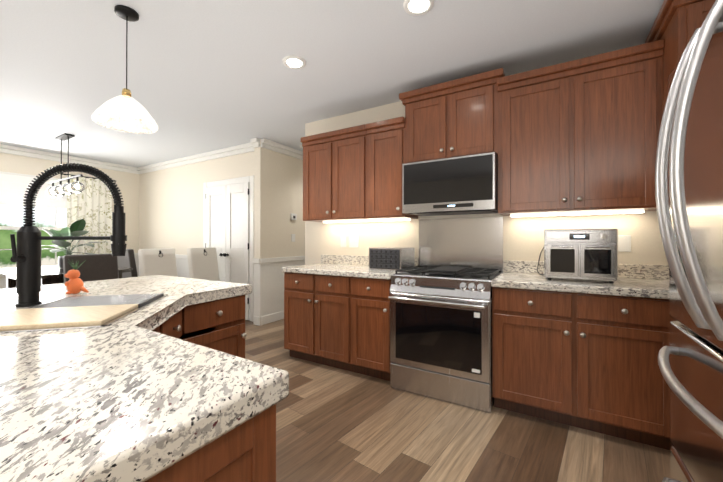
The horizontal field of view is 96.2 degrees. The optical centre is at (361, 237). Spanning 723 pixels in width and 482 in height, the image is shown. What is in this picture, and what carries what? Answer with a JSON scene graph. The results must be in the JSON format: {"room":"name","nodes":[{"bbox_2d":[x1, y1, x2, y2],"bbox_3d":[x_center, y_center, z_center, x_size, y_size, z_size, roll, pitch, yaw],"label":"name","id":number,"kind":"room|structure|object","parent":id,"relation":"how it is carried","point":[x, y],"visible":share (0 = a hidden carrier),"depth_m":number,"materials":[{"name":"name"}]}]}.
{"room":"kitchen","nodes":[
{"label":"kitchen","id":0,"kind":"room"},
{"bbox_2d":[0,153,139,277],"bbox_3d":[-5.891,-0.077,4.019,0.120,2.600,5.650,0,0,31],"label":"wall","id":1,"kind":"structure","parent":0,"point":[127,183],"depth_m":6.13,"materials":[{"name":"paint"}]},
{"bbox_2d":[0,171,66,276],"bbox_3d":[-5.399,-0.193,4.762,0.130,1.570,2.340,0,0,31],"label":"window","id":2,"kind":"structure","parent":1,"relation":"in","point":[17,227],"depth_m":5.07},
{"bbox_2d":[0,174,66,208],"bbox_3d":[-5.358,-0.713,4.741,0.024,0.460,2.170,0,0,31],"label":"roman shade","id":3,"kind":"object","parent":2,"relation":"attached to","point":[13,188],"depth_m":4.99,"materials":[{"name":"fabric"}]},
{"bbox_2d":[60,173,115,254],"bbox_3d":[-4.723,0.071,5.633,0.074,2.241,0.780,0,0,31],"label":"curtain","id":4,"kind":"object","parent":2,"relation":"hanging from","point":[91,204],"visible":0.42,"depth_m":5.66,"materials":[{"name":"beige fabric"}]},
{"bbox_2d":[0,138,304,325],"bbox_3d":[-3.289,-0.079,3.666,4.716,2.599,7.700,0,0,31],"label":"trim","id":5,"kind":"structure","parent":1,"relation":"attached to","point":[268,290],"depth_m":4.87,"materials":[{"name":"white wood"}]},
{"bbox_2d":[139,151,253,254],"bbox_3d":[-2.948,-0.069,5.627,3.540,2.600,0.120,0,0,31],"label":"wall","id":6,"kind":"structure","parent":0,"point":[170,207],"depth_m":5.71,"materials":[{"name":"paint"}]},
{"bbox_2d":[203,175,253,321],"bbox_3d":[-2.103,0.163,4.993,1.200,2.130,0.104,0,0,31],"label":"door","id":7,"kind":"structure","parent":6,"relation":"attached to","point":[228,219],"depth_m":4.94,"materials":[{"name":"white wood"}]},
{"bbox_2d":[254,139,304,263],"bbox_3d":[-0.910,-0.070,5.475,0.120,2.600,2.160,0,0,31],"label":"wall","id":8,"kind":"structure","parent":0,"point":[278,189],"depth_m":4.80,"materials":[{"name":"paint"}]},
{"bbox_2d":[291,234,294,241],"bbox_3d":[-1.069,0.008,5.081,0.006,0.120,0.080,0,0,31],"label":"switch","id":9,"kind":"object","parent":8,"relation":"attached to","point":[292,235],"depth_m":5.07,"materials":[{"name":"white plastic"}]},
{"bbox_2d":[291,213,296,219],"bbox_3d":[-1.061,-0.322,5.077,0.025,0.100,0.120,0,0,31],"label":"thermostat","id":10,"kind":"object","parent":8,"relation":"attached to","point":[293,216],"depth_m":5.06,"materials":[{"name":"white plastic"}]},
{"bbox_2d":[0,0,663,167],"bbox_3d":[-1.791,-1.434,2.784,8.800,0.100,8.300,0,0,31],"label":"ceiling","id":11,"kind":"structure","parent":0,"point":[203,76],"depth_m":2.48,"materials":[{"name":"paint"}]},
{"bbox_2d":[55,133,74,163],"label":"chandelier","id":12,"kind":"object","parent":11,"relation":"hanging from","point":[64,137],"depth_m":4.35,"materials":[{"name":"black metal"}]},
{"bbox_2d":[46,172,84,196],"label":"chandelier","id":13,"kind":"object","parent":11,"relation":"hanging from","point":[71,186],"depth_m":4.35,"materials":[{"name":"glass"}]},
{"bbox_2d":[92,5,157,133],"bbox_3d":[-1.444,-1.037,1.995,0.332,0.699,0.332,0,0,31],"label":"pendant light","id":14,"kind":"object","parent":11,"relation":"hanging from","point":[125,111],"visible":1,"depth_m":1.97,"materials":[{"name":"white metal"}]},
{"bbox_2d":[282,55,305,68],"bbox_3d":[-0.527,-1.378,2.547,0.189,0.011,0.188,0,0,36],"label":"recessed light","id":15,"kind":"object","parent":11,"relation":"in","point":[293,62],"depth_m":2.54,"materials":[{"name":"white plastic"}]},
{"bbox_2d":[403,0,433,15],"bbox_3d":[0.341,-1.381,1.926,0.175,0.011,0.170,0,0,36],"label":"recessed light","id":16,"kind":"object","parent":11,"relation":"in","point":[416,7],"depth_m":1.93,"materials":[{"name":"white plastic"}]},
{"bbox_2d":[245,319,669,481],"bbox_3d":[-1.791,1.266,2.770,8.800,0.100,8.300,0,0,31],"label":"floor","id":17,"kind":"structure","parent":0,"point":[333,424],"depth_m":1.94,"materials":[{"name":"brown wood"}]},
{"bbox_2d":[0,265,132,288],"bbox_3d":[-4.028,0.825,4.391,1.640,0.800,1.040,0,0,31],"label":"dining table","id":18,"kind":"object","parent":17,"relation":"on","point":[50,275],"visible":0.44,"depth_m":4.12,"materials":[{"name":"brown wood"}]},
{"bbox_2d":[39,219,100,268],"bbox_3d":[-3.946,0.085,4.472,0.884,0.678,0.906,0,0,31],"label":"potted plant","id":19,"kind":"object","parent":18,"relation":"on","point":[76,228],"visible":0.58,"depth_m":4.38,"materials":[{"name":"green plant"}]},
{"bbox_2d":[63,253,118,282],"bbox_3d":[-3.057,0.702,3.606,0.472,1.039,0.480,0,0,31],"label":"chair","id":20,"kind":"object","parent":17,"relation":"on","point":[93,267],"visible":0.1,"depth_m":3.52,"materials":[{"name":"brown wood"}]},
{"bbox_2d":[118,249,137,277],"bbox_3d":[-4.014,0.711,5.297,0.480,1.039,0.472,0,0,31],"label":"chair","id":21,"kind":"object","parent":17,"relation":"on","point":[127,260],"visible":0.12,"depth_m":5.32,"materials":[{"name":"brown wood"}]},
{"bbox_2d":[138,248,177,276],"bbox_3d":[-2.800,0.686,4.315,0.472,1.078,0.480,0,0,21],"label":"tufted chair","id":22,"kind":"object","parent":17,"relation":"on","point":[161,261],"visible":0.48,"depth_m":4.21,"materials":[{"name":"beige fabric"}]},
{"bbox_2d":[187,247,219,280],"bbox_3d":[-2.435,0.689,4.773,0.472,1.078,0.480,0,0,21],"label":"tufted chair","id":23,"kind":"object","parent":17,"relation":"on","point":[202,263],"visible":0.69,"depth_m":4.67,"materials":[{"name":"beige fabric"}]},
{"bbox_2d":[136,391,288,481],"bbox_3d":[-0.655,0.774,0.593,0.740,0.862,0.752,0,0,31],"label":"base cabinet","id":24,"kind":"object","parent":17,"relation":"on","point":[245,451],"depth_m":0.59,"materials":[{"name":"wood"}]},
{"bbox_2d":[0,275,288,481],"bbox_3d":[-1.067,0.318,1.310,2.200,0.058,1.620,0,0,31],"label":"countertop","id":25,"kind":"structure","parent":24,"relation":"on","point":[117,401],"depth_m":0.64,"materials":[{"name":"white stone"}]},
{"bbox_2d":[10,163,126,306],"bbox_3d":[-1.266,-0.019,1.404,0.303,0.614,0.333,0,0,31],"label":"faucet","id":26,"kind":"object","parent":25,"relation":"on","point":[26,251],"visible":1,"depth_m":1.38,"materials":[{"name":"black metal"}]},
{"bbox_2d":[64,259,88,294],"bbox_3d":[-1.468,0.200,1.668,0.091,0.181,0.092,0,0,31],"label":"planter","id":27,"kind":"object","parent":25,"relation":"on","point":[74,284],"visible":1,"depth_m":1.65,"materials":[{"name":"orange ceramic"}]},
{"bbox_2d":[0,293,167,332],"bbox_3d":[-1.103,0.279,1.279,0.430,0.017,0.610,0,0,-14],"label":"sink","id":28,"kind":"object","parent":25,"relation":"in","point":[82,312],"visible":1,"depth_m":1.17,"materials":[{"name":"silver metal"}]},
{"bbox_2d":[284,273,390,380],"bbox_3d":[-0.114,0.781,3.211,1.193,0.876,0.625,0,0,31],"label":"base cabinet","id":29,"kind":"object","parent":17,"relation":"on","point":[343,323],"depth_m":2.91,"materials":[{"name":"brown wood"}]},
{"bbox_2d":[282,265,405,280],"bbox_3d":[-0.117,0.323,3.206,1.195,0.049,0.646,0,0,31],"label":"countertop","id":30,"kind":"structure","parent":29,"relation":"on","point":[318,270],"depth_m":2.98,"materials":[{"name":"beige stone"}]},
{"bbox_2d":[369,247,414,270],"bbox_3d":[0.285,0.197,3.060,0.330,0.200,0.331,0,0,31],"label":"drawer organizer","id":31,"kind":"object","parent":30,"relation":"on","point":[390,258],"visible":1,"depth_m":2.93,"materials":[{"name":"silver metal"}]},
{"bbox_2d":[388,266,501,412],"bbox_3d":[0.701,0.737,2.660,0.758,0.957,0.726,0,0,31],"label":"range","id":32,"kind":"object","parent":17,"relation":"on","point":[441,333],"visible":1,"depth_m":2.40,"materials":[{"name":"silver metal"}]},
{"bbox_2d":[492,289,676,449],"bbox_3d":[1.504,0.776,2.251,1.030,0.876,0.625,0,0,31],"label":"base cabinet","id":33,"kind":"object","parent":17,"relation":"on","point":[582,354],"depth_m":1.98,"materials":[{"name":"brown wood"}]},
{"bbox_2d":[491,273,668,300],"bbox_3d":[1.706,0.317,2.124,1.513,0.049,0.646,0,0,31],"label":"countertop","id":34,"kind":"structure","parent":33,"relation":"on","point":[650,287],"depth_m":2.06,"materials":[{"name":"beige stone"}]},
{"bbox_2d":[537,229,617,283],"bbox_3d":[1.506,0.120,2.319,0.464,0.345,0.502,0,0,31],"label":"air fryer oven","id":35,"kind":"object","parent":34,"relation":"on","point":[583,254],"visible":1,"depth_m":2.11,"materials":[{"name":"silver metal"}]},
{"bbox_2d":[655,0,722,481],"bbox_3d":[1.122,0.309,0.575,0.883,1.768,0.910,0,0,31],"label":"refrigerator","id":36,"kind":"object","parent":17,"relation":"on","point":[690,207],"visible":1,"depth_m":0.83,"materials":[{"name":"grey metal"}]},
{"bbox_2d":[305,101,667,264],"bbox_3d":[1.004,-0.083,2.990,3.850,2.600,0.120,0,0,31],"label":"wall","id":37,"kind":"structure","parent":0,"point":[523,238],"depth_m":2.97,"materials":[{"name":"paint"}]},
{"bbox_2d":[300,128,367,221],"bbox_3d":[-0.211,-0.601,3.437,0.803,0.840,0.345,0,0,31],"label":"upper cabinet","id":38,"kind":"object","parent":37,"relation":"attached to","point":[335,168],"depth_m":3.26,"materials":[{"name":"brown wood"}]},
{"bbox_2d":[323,219,409,222],"bbox_3d":[0.024,-0.172,3.415,1.030,0.014,0.050,0,0,31],"label":"under-cabinet light","id":39,"kind":"object","parent":38,"relation":"attached to","point":[384,219],"depth_m":3.38,"materials":[{"name":"beige plastic"}]},
{"bbox_2d":[341,237,345,246],"bbox_3d":[-0.203,0.051,3.630,0.075,0.120,0.006,0,0,31],"label":"electrical outlet plate","id":40,"kind":"object","parent":37,"relation":"attached to","point":[343,239],"depth_m":3.63,"materials":[{"name":"white plastic"}]},
{"bbox_2d":[349,236,358,247],"bbox_3d":[-0.082,0.050,3.559,0.120,0.120,0.006,0,0,31],"label":"electrical outlet plate","id":41,"kind":"object","parent":37,"relation":"attached to","point":[353,241],"depth_m":3.55,"materials":[{"name":"white plastic"}]},
{"bbox_2d":[368,120,417,219],"bbox_3d":[0.302,-0.602,3.132,0.390,0.840,0.345,0,0,31],"label":"upper cabinet","id":42,"kind":"object","parent":37,"relation":"attached to","point":[385,141],"depth_m":2.99,"materials":[{"name":"brown wood"}]},
{"bbox_2d":[404,72,499,162],"bbox_3d":[0.801,-0.941,2.838,0.770,0.585,0.345,0,0,31],"label":"upper cabinet","id":43,"kind":"object","parent":37,"relation":"attached to","point":[455,120],"depth_m":2.66,"materials":[{"name":"brown wood"}]},
{"bbox_2d":[402,152,497,215],"bbox_3d":[0.783,-0.424,2.806,0.758,0.439,0.417,0,0,31],"label":"microwave","id":44,"kind":"object","parent":43,"relation":"attached to","point":[463,185],"visible":1,"depth_m":2.61,"materials":[{"name":"black glass"}]},
{"bbox_2d":[322,255,668,280],"bbox_3d":[1.022,0.247,2.893,3.474,0.099,0.022,0,0,31],"label":"backsplash","id":45,"kind":"structure","parent":37,"relation":"attached to","point":[660,271],"depth_m":2.66,"materials":[{"name":"beige stone"}]},
{"bbox_2d":[498,48,659,215],"bbox_3d":[1.545,-0.676,2.395,0.960,0.979,0.345,0,0,31],"label":"upper cabinet","id":46,"kind":"object","parent":37,"relation":"attached to","point":[581,135],"depth_m":2.22,"materials":[{"name":"brown wood"}]},
{"bbox_2d":[511,211,643,216],"bbox_3d":[1.604,-0.177,2.478,0.845,0.014,0.050,0,0,31],"label":"under-cabinet light","id":47,"kind":"object","parent":46,"relation":"attached to","point":[590,213],"depth_m":2.43,"materials":[{"name":"beige plastic"}]},
{"bbox_2d":[618,235,630,251],"bbox_3d":[1.921,0.044,2.369,0.075,0.120,0.006,0,0,31],"label":"electrical outlet plate","id":48,"kind":"object","parent":37,"relation":"attached to","point":[624,243],"depth_m":2.37,"materials":[{"name":"white plastic"}]},
{"bbox_2d":[652,0,715,196],"bbox_3d":[2.123,-0.746,1.889,0.551,1.115,0.625,0,0,31],"label":"upper cabinet","id":49,"kind":"object","parent":37,"relation":"attached to","point":[684,17],"depth_m":1.81,"materials":[{"name":"brown wood"}]},
{"label":"outside","id":50,"kind":"structure","parent":0,"visible":0},
{"bbox_2d":[0,205,66,267],"bbox_3d":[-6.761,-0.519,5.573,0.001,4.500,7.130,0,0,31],"label":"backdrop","id":51,"kind":"structure","parent":50,"point":[11,215],"depth_m":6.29,"materials":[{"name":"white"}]}
]}

